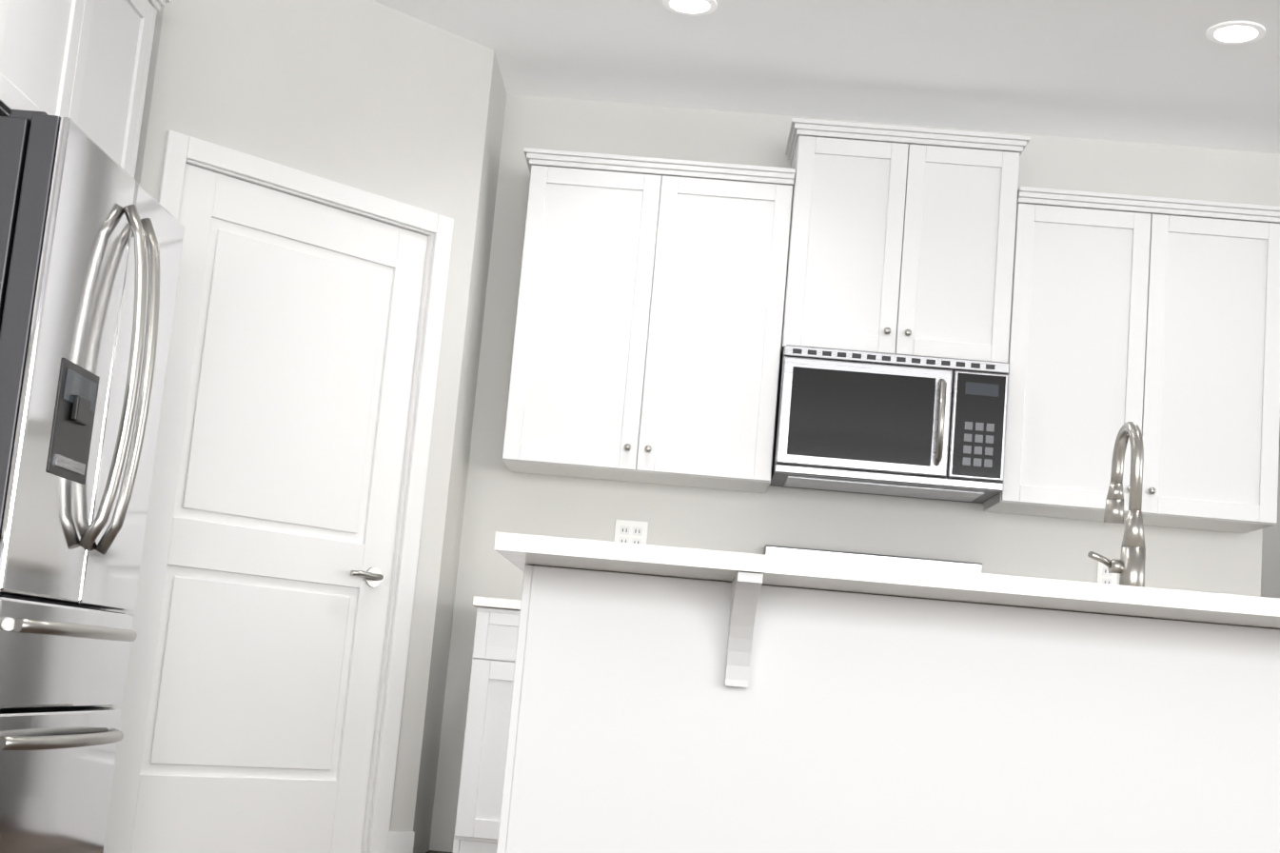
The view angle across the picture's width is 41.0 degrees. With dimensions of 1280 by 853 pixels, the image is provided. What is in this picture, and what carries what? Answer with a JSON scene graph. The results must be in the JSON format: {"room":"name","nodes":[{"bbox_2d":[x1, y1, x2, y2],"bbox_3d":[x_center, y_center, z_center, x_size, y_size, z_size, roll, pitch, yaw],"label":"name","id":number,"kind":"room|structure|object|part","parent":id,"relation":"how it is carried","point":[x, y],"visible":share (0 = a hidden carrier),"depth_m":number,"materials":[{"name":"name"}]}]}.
{"room":"kitchen","nodes":[
{"label":"kitchen","id":0,"kind":"room"},
{"bbox_2d":[134,6,163,183],"bbox_3d":[-1.790,-0.168,4.915,0.600,2.733,0.100,5,-9,2],"label":"wall","id":1,"kind":"structure","parent":0,"point":[147,98],"depth_m":4.98,"materials":[{"name":"paint"}]},
{"bbox_2d":[100,0,493,830],"bbox_3d":[-1.091,-0.047,5.304,1.216,2.733,0.100,13,-12,-43],"label":"wall","id":2,"kind":"structure","parent":0,"point":[375,97],"depth_m":5.49,"materials":[{"name":"paint"}]},
{"bbox_2d":[102,163,428,852],"bbox_3d":[-1.110,0.289,5.201,0.916,2.024,0.094,13,-12,-43],"label":"pantry door","id":3,"kind":"structure","parent":2,"relation":"in","point":[247,706],"depth_m":5.20,"materials":[{"name":"white wood"}]},
{"bbox_2d":[98,129,453,852],"bbox_3d":[-1.128,0.258,5.236,1.053,2.104,0.116,13,-12,-43],"label":"door frame","id":4,"kind":"structure","parent":2,"relation":"attached to","point":[183,150],"depth_m":5.47,"materials":[{"name":"white wood"}]},
{"bbox_2d":[386,830,414,852],"bbox_3d":[-1.165,1.247,5.066,1.216,0.100,0.013,13,-12,-43],"label":"baseboard","id":5,"kind":"structure","parent":2,"relation":"attached to","point":[401,841],"depth_m":5.44,"materials":[{"name":"white wood"}]},
{"bbox_2d":[425,849,452,852],"bbox_3d":[2.028,1.644,5.333,8.720,0.050,15.420,5,-9,2],"label":"floor","id":6,"kind":"structure","parent":0,"point":[430,851],"depth_m":5.88,"materials":[{"name":"brown wood"}]},
{"bbox_2d":[0,0,171,178],"bbox_3d":[-1.781,-0.132,4.158,0.669,2.437,1.103,5,-9,2],"label":"wall cabinet","id":7,"kind":"object","parent":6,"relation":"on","point":[83,66],"visible":0.17,"depth_m":4.34,"materials":[{"name":"white wood"}]},
{"bbox_2d":[0,109,184,852],"bbox_3d":[-1.674,0.211,4.082,0.888,1.757,0.912,5,-9,2],"label":"refrigerator","id":8,"kind":"object","parent":6,"relation":"on","point":[91,234],"visible":1,"depth_m":3.94,"materials":[{"name":"grey metal"}]},
{"bbox_2d":[452,607,519,852],"bbox_3d":[-0.093,1.059,5.634,0.914,0.825,0.639,5,-9,2],"label":"base cabinet","id":9,"kind":"object","parent":6,"relation":"on","point":[485,738],"visible":0.25,"depth_m":5.37,"materials":[{"name":"white wood"}]},
{"bbox_2d":[472,595,521,610],"bbox_3d":[-0.062,0.636,5.701,0.927,0.031,0.634,5,-9,2],"label":"countertop","id":10,"kind":"structure","parent":9,"relation":"on","point":[496,602],"depth_m":5.40,"materials":[{"name":"stone"}]},
{"bbox_2d":[763,544,982,572],"bbox_3d":[0.758,0.963,5.577,0.758,1.145,0.693,5,-9,2],"label":"range","id":11,"kind":"object","parent":6,"relation":"on","point":[876,559],"depth_m":5.95,"materials":[{"name":"grey metal"}]},
{"bbox_2d":[494,531,1279,852],"bbox_3d":[0.925,0.775,3.282,2.400,0.857,1.010,5,-9,2],"label":"kitchen island","id":12,"kind":"object","parent":6,"relation":"on","point":[745,712],"depth_m":3.12,"materials":[{"name":"white wood"}]},
{"bbox_3d":[0.952,0.472,3.328,2.400,0.242,1.010,5,-9,2],"label":"kitchen island top","id":13,"kind":"part","parent":12,"relation":"part of","materials":[{"name":"white stone"}]},
{"bbox_2d":[1087,421,1145,587],"bbox_3d":[0.970,0.181,3.534,0.126,0.394,0.222,5,-9,2],"label":"faucet","id":14,"kind":"object","parent":12,"relation":"on","point":[1129,566],"visible":0.9,"depth_m":3.46,"materials":[{"name":"silver metal"}]},
{"bbox_2d":[413,50,506,852],"bbox_3d":[-0.665,0.080,5.898,0.100,2.733,0.440,5,-9,2],"label":"wall","id":15,"kind":"structure","parent":0,"point":[441,642],"depth_m":5.88,"materials":[{"name":"paint"}]},
{"bbox_2d":[372,0,1279,153],"bbox_3d":[2.202,-1.635,2.241,8.720,0.050,8.320,5,-9,2],"label":"ceiling","id":16,"kind":"structure","parent":0,"point":[1160,71],"depth_m":5.67,"materials":[{"name":"paint"}]},
{"bbox_2d":[662,0,717,15],"bbox_3d":[0.155,-1.317,5.327,0.170,0.009,0.170,5,-9,2],"label":"recessed light","id":17,"kind":"object","parent":16,"relation":"in","point":[694,7],"visible":0.98,"depth_m":5.34,"materials":[{"name":"white plastic"}]},
{"bbox_2d":[1206,20,1265,44],"bbox_3d":[1.807,-1.193,5.186,0.170,0.009,0.170,5,-9,2],"label":"recessed light","id":18,"kind":"object","parent":16,"relation":"in","point":[1233,32],"visible":0.96,"depth_m":5.17,"materials":[{"name":"white plastic"}]},
{"bbox_2d":[429,94,1279,851],"bbox_3d":[2.219,0.362,6.083,8.600,2.733,0.120,5,-9,2],"label":"wall","id":19,"kind":"structure","parent":0,"point":[500,496],"depth_m":6.08,"materials":[{"name":"paint"}]},
{"bbox_2d":[613,519,648,544],"bbox_3d":[-0.033,0.390,6.057,0.115,0.114,0.007,5,-9,2],"label":"electrical outlet","id":20,"kind":"object","parent":19,"relation":"attached to","point":[631,531],"visible":0.69,"depth_m":6.06,"materials":[{"name":"white plastic"}]},
{"bbox_2d":[501,147,795,492],"bbox_3d":[0.023,-0.365,5.992,0.941,1.087,0.359,5,-9,2],"label":"upper cabinet","id":21,"kind":"object","parent":19,"relation":"attached to","point":[648,327],"visible":0.96,"depth_m":5.85,"materials":[{"name":"white wood"}]},
{"bbox_2d":[780,118,1030,362],"bbox_3d":[0.903,-0.612,6.005,0.820,0.796,0.374,5,-9,2],"label":"upper cabinet","id":22,"kind":"object","parent":19,"relation":"attached to","point":[901,240],"visible":0.85,"depth_m":5.86,"materials":[{"name":"white wood"}]},
{"bbox_2d":[769,344,1009,503],"bbox_3d":[0.848,-0.004,5.876,0.758,0.439,0.446,5,-9,2],"label":"microwave","id":23,"kind":"object","parent":22,"relation":"attached to","point":[892,424],"visible":0.98,"depth_m":5.71,"materials":[{"name":"grey metal"}]},
{"bbox_2d":[1096,560,1117,584],"bbox_3d":[1.640,0.529,6.003,0.070,0.114,0.007,5,-9,2],"label":"electrical outlet","id":24,"kind":"object","parent":19,"relation":"attached to","point":[1105,575],"visible":0.48,"depth_m":6.00,"materials":[{"name":"white plastic"}]},
{"bbox_2d":[983,186,1279,532],"bbox_3d":[1.730,-0.223,5.938,0.946,1.087,0.359,5,-9,2],"label":"upper cabinet","id":25,"kind":"object","parent":19,"relation":"attached to","point":[1156,320],"visible":0.81,"depth_m":5.80,"materials":[{"name":"white wood"}]},
{"bbox_2d":[1260,431,1279,598],"bbox_3d":[3.650,1.139,9.528,0.120,2.480,6.980,5,-9,2],"label":"wall","id":26,"kind":"structure","parent":0,"point":[1270,568],"depth_m":9.82,"materials":[{"name":"paint"}]}
]}

